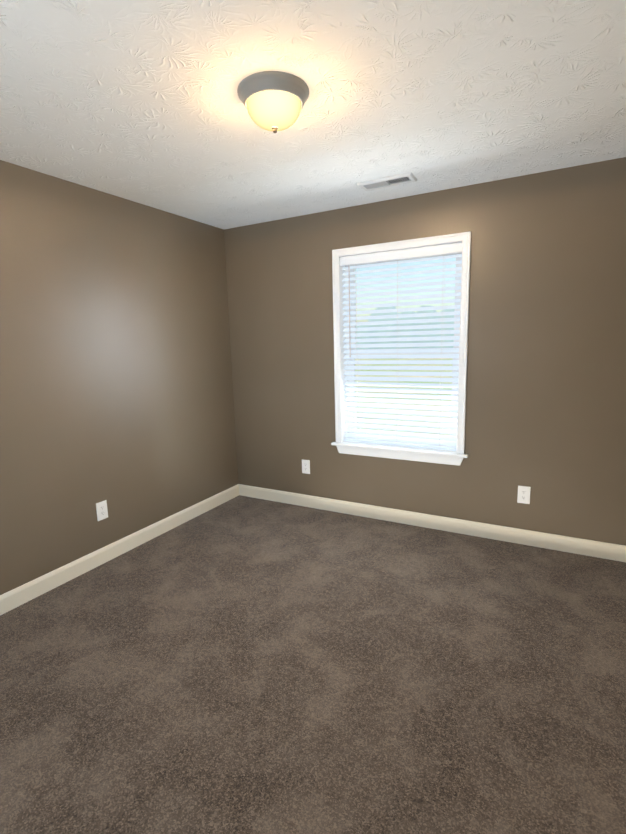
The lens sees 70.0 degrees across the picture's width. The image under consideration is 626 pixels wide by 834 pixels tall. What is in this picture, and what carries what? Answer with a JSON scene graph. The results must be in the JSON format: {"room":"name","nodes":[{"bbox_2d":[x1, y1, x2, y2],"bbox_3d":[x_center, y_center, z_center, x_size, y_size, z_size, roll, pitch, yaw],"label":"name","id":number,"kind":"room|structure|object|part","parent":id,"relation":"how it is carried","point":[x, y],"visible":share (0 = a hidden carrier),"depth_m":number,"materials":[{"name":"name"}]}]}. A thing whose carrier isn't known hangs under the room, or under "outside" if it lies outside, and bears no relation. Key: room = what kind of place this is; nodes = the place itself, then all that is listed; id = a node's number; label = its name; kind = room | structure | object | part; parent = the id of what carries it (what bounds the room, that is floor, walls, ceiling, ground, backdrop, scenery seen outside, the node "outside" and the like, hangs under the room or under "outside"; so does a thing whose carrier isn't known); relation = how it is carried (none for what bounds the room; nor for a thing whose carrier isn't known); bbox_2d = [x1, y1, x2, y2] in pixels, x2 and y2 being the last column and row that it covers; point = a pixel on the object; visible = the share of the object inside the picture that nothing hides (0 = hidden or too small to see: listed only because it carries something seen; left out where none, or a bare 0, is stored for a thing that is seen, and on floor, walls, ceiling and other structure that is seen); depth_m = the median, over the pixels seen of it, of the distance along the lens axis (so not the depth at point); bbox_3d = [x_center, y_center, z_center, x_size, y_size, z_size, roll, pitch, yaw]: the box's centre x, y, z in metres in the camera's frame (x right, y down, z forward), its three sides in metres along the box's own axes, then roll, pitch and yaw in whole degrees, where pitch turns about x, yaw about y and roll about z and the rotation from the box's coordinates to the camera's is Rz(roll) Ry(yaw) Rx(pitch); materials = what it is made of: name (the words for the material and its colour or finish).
{"room":"empty bedroom","nodes":[
{"label":"empty bedroom","id":0,"kind":"room"},
{"bbox_2d":[0,160,237,594],"bbox_3d":[-1.764,-0.136,2.470,0.160,2.440,3.960,4,11,28],"label":"wall","id":1,"kind":"structure","parent":0,"point":[116,387],"depth_m":2.95,"materials":[{"name":"brown paint"}]},
{"bbox_2d":[96,500,107,520],"bbox_3d":[-1.422,0.632,3.019,0.007,0.124,0.079,4,11,28],"label":"outlet","id":2,"kind":"object","parent":1,"relation":"attached to","point":[98,510],"depth_m":3.01,"materials":[{"name":"white plastic"}]},
{"bbox_3d":[-1.420,0.632,3.018,0.003,0.067,0.034,4,11,28],"label":"electrical outlet faces on the left wall","id":3,"kind":"part","parent":2,"relation":"part of","materials":[{"name":"white plastic"}]},
{"bbox_2d":[0,484,238,614],"bbox_3d":[-1.621,1.007,2.687,0.014,0.107,3.786,4,11,28],"label":"baseboard","id":4,"kind":"structure","parent":1,"relation":"attached to","point":[27,592],"depth_m":3.04,"materials":[{"name":"beige wood"}]},
{"bbox_2d":[0,495,625,833],"bbox_3d":[-0.228,1.207,1.965,3.490,0.120,4.120,4,11,28],"label":"floor","id":5,"kind":"structure","parent":0,"point":[239,664],"depth_m":1.91,"materials":[{"name":"carpet"}]},
{"bbox_2d":[0,0,625,228],"bbox_3d":[-0.297,-1.316,1.536,3.490,0.120,4.120,4,11,28],"label":"ceiling","id":6,"kind":"structure","parent":0,"point":[139,101],"depth_m":1.83,"materials":[{"name":"white paint"}]},
{"bbox_2d":[237,71,308,132],"bbox_3d":[-0.157,-1.228,1.807,0.287,0.150,0.287,4,11,28],"label":"ceiling light","id":7,"kind":"object","parent":6,"relation":"attached to","point":[274,101],"visible":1,"depth_m":1.73,"materials":[{"name":"white glass"}]},
{"bbox_2d":[357,172,416,190],"bbox_3d":[0.470,-1.490,2.845,0.350,0.016,0.150,4,11,28],"label":"ceiling vent","id":8,"kind":"object","parent":6,"relation":"in","point":[385,182],"visible":1,"depth_m":2.83,"materials":[{"name":"white metal"}]},
{"bbox_2d":[224,157,625,545],"bbox_3d":[0.680,-0.371,3.463,3.490,2.440,0.160,4,11,28],"label":"wall","id":9,"kind":"structure","parent":0,"point":[545,419],"depth_m":3.07,"materials":[{"name":"brown paint"}]},
{"bbox_2d":[302,459,309,473],"bbox_3d":[-0.063,0.437,3.925,0.079,0.124,0.008,4,11,28],"label":"electrical outlet","id":10,"kind":"object","parent":9,"relation":"attached to","point":[305,466],"visible":1,"depth_m":3.92,"materials":[{"name":"white plastic"}]},
{"bbox_2d":[342,441,455,452],"bbox_3d":[0.673,0.236,3.545,0.950,0.015,0.100,4,11,28],"label":"rail","id":11,"kind":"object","parent":9,"relation":"attached to","point":[400,447],"depth_m":3.49,"materials":[{"name":"white"}]},
{"bbox_2d":[331,442,467,457],"bbox_3d":[0.638,0.252,3.481,1.086,0.022,0.048,4,11,28],"label":"window sill","id":12,"kind":"structure","parent":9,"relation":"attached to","point":[439,453],"depth_m":3.44,"materials":[{"name":"white wood"}]},
{"bbox_2d":[332,231,470,465],"bbox_3d":[0.660,-0.482,3.433,1.030,1.622,0.164,4,11,28],"label":"window","id":13,"kind":"structure","parent":9,"relation":"in","point":[405,418],"depth_m":3.41,"materials":[{"name":"clear glass"}]},
{"bbox_3d":[0.647,0.294,3.503,1.027,0.070,0.016,4,11,28],"label":"window sill apron","id":14,"kind":"part","parent":13,"relation":"part of","materials":[{"name":"white wood"}]},
{"bbox_3d":[0.672,0.214,3.539,0.908,0.018,0.050,4,11,28],"label":"window blind bottom rail","id":15,"kind":"part","parent":13,"relation":"part of","materials":[{"name":"white plastic"}]},
{"bbox_2d":[345,252,461,446],"bbox_3d":[0.691,-0.510,3.488,0.950,1.505,0.058,4,11,28],"label":"window unit","id":16,"kind":"structure","parent":9,"relation":"in","point":[456,291],"depth_m":3.52,"materials":[{"name":"white"}]},
{"bbox_2d":[238,484,625,561],"bbox_3d":[0.670,0.792,3.583,3.170,0.107,0.014,4,11,28],"label":"baseboard","id":17,"kind":"structure","parent":9,"relation":"attached to","point":[603,550],"depth_m":3.37,"materials":[{"name":"beige wood"}]},
{"bbox_2d":[517,486,530,503],"bbox_3d":[1.463,0.541,3.104,0.079,0.124,0.008,4,11,28],"label":"electrical outlet","id":18,"kind":"object","parent":9,"relation":"attached to","point":[523,494],"visible":1,"depth_m":3.10,"materials":[{"name":"white plastic"}]},
{"label":"outside","id":19,"kind":"structure","parent":0,"visible":0},
{"bbox_2d":[355,354,451,435],"bbox_3d":[94.583,-30.530,177.644,600.000,0.200,399.540,4,11,28],"label":"ground","id":20,"kind":"structure","parent":19,"point":[405,387],"depth_m":19.89,"materials":[{"name":"green plant"}]},
{"bbox_2d":[356,305,453,348],"bbox_3d":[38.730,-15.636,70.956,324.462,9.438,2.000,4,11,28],"label":"tree","id":21,"kind":"object","parent":20,"relation":"on","point":[409,318],"depth_m":81.58,"materials":[{"name":"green plant"}]},
{"bbox_3d":[0.634,-1.201,3.300,0.908,0.043,0.056,4,11,28],"label":"blind headrail","id":22,"kind":"object","parent":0,"visible":0},
{"bbox_2d":[348,266,350,356],"bbox_3d":[0.287,-0.826,3.514,0.008,0.710,0.008,4,11,28],"label":"tilt wand","id":23,"kind":"object","parent":22,"relation":"hanging from","point":[349,310],"visible":0.98,"depth_m":3.51,"materials":[{"name":"beige plastic"}]},
{"bbox_2d":[356,287,357,418],"bbox_3d":[0.350,-0.502,3.552,0.002,1.415,0.002,4,11,28],"label":"cord","id":24,"kind":"object","parent":22,"relation":"hanging from","point":[356,287],"depth_m":3.51,"materials":[{"name":"white fabric"}]},
{"bbox_2d":[397,260,397,337],"bbox_3d":[0.640,-0.483,3.396,0.002,1.415,0.002,4,11,28],"label":"cord","id":25,"kind":"object","parent":22,"relation":"hanging from","point":[397,260],"depth_m":3.33,"materials":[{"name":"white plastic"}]},
{"bbox_2d":[340,242,461,265],"bbox_3d":[0.616,-1.185,3.269,0.916,0.067,0.012,4,11,28],"label":"blind valance","id":26,"kind":"object","parent":22,"relation":"attached to","point":[451,248],"visible":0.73,"depth_m":3.24,"materials":[{"name":"white plastic"}]},
{"bbox_2d":[439,255,444,447],"bbox_3d":[0.930,-0.465,3.240,0.002,1.415,0.002,4,11,28],"label":"cord","id":27,"kind":"object","parent":22,"relation":"hanging from","point":[443,255],"depth_m":3.24,"materials":[{"name":"white fabric"}]}
]}

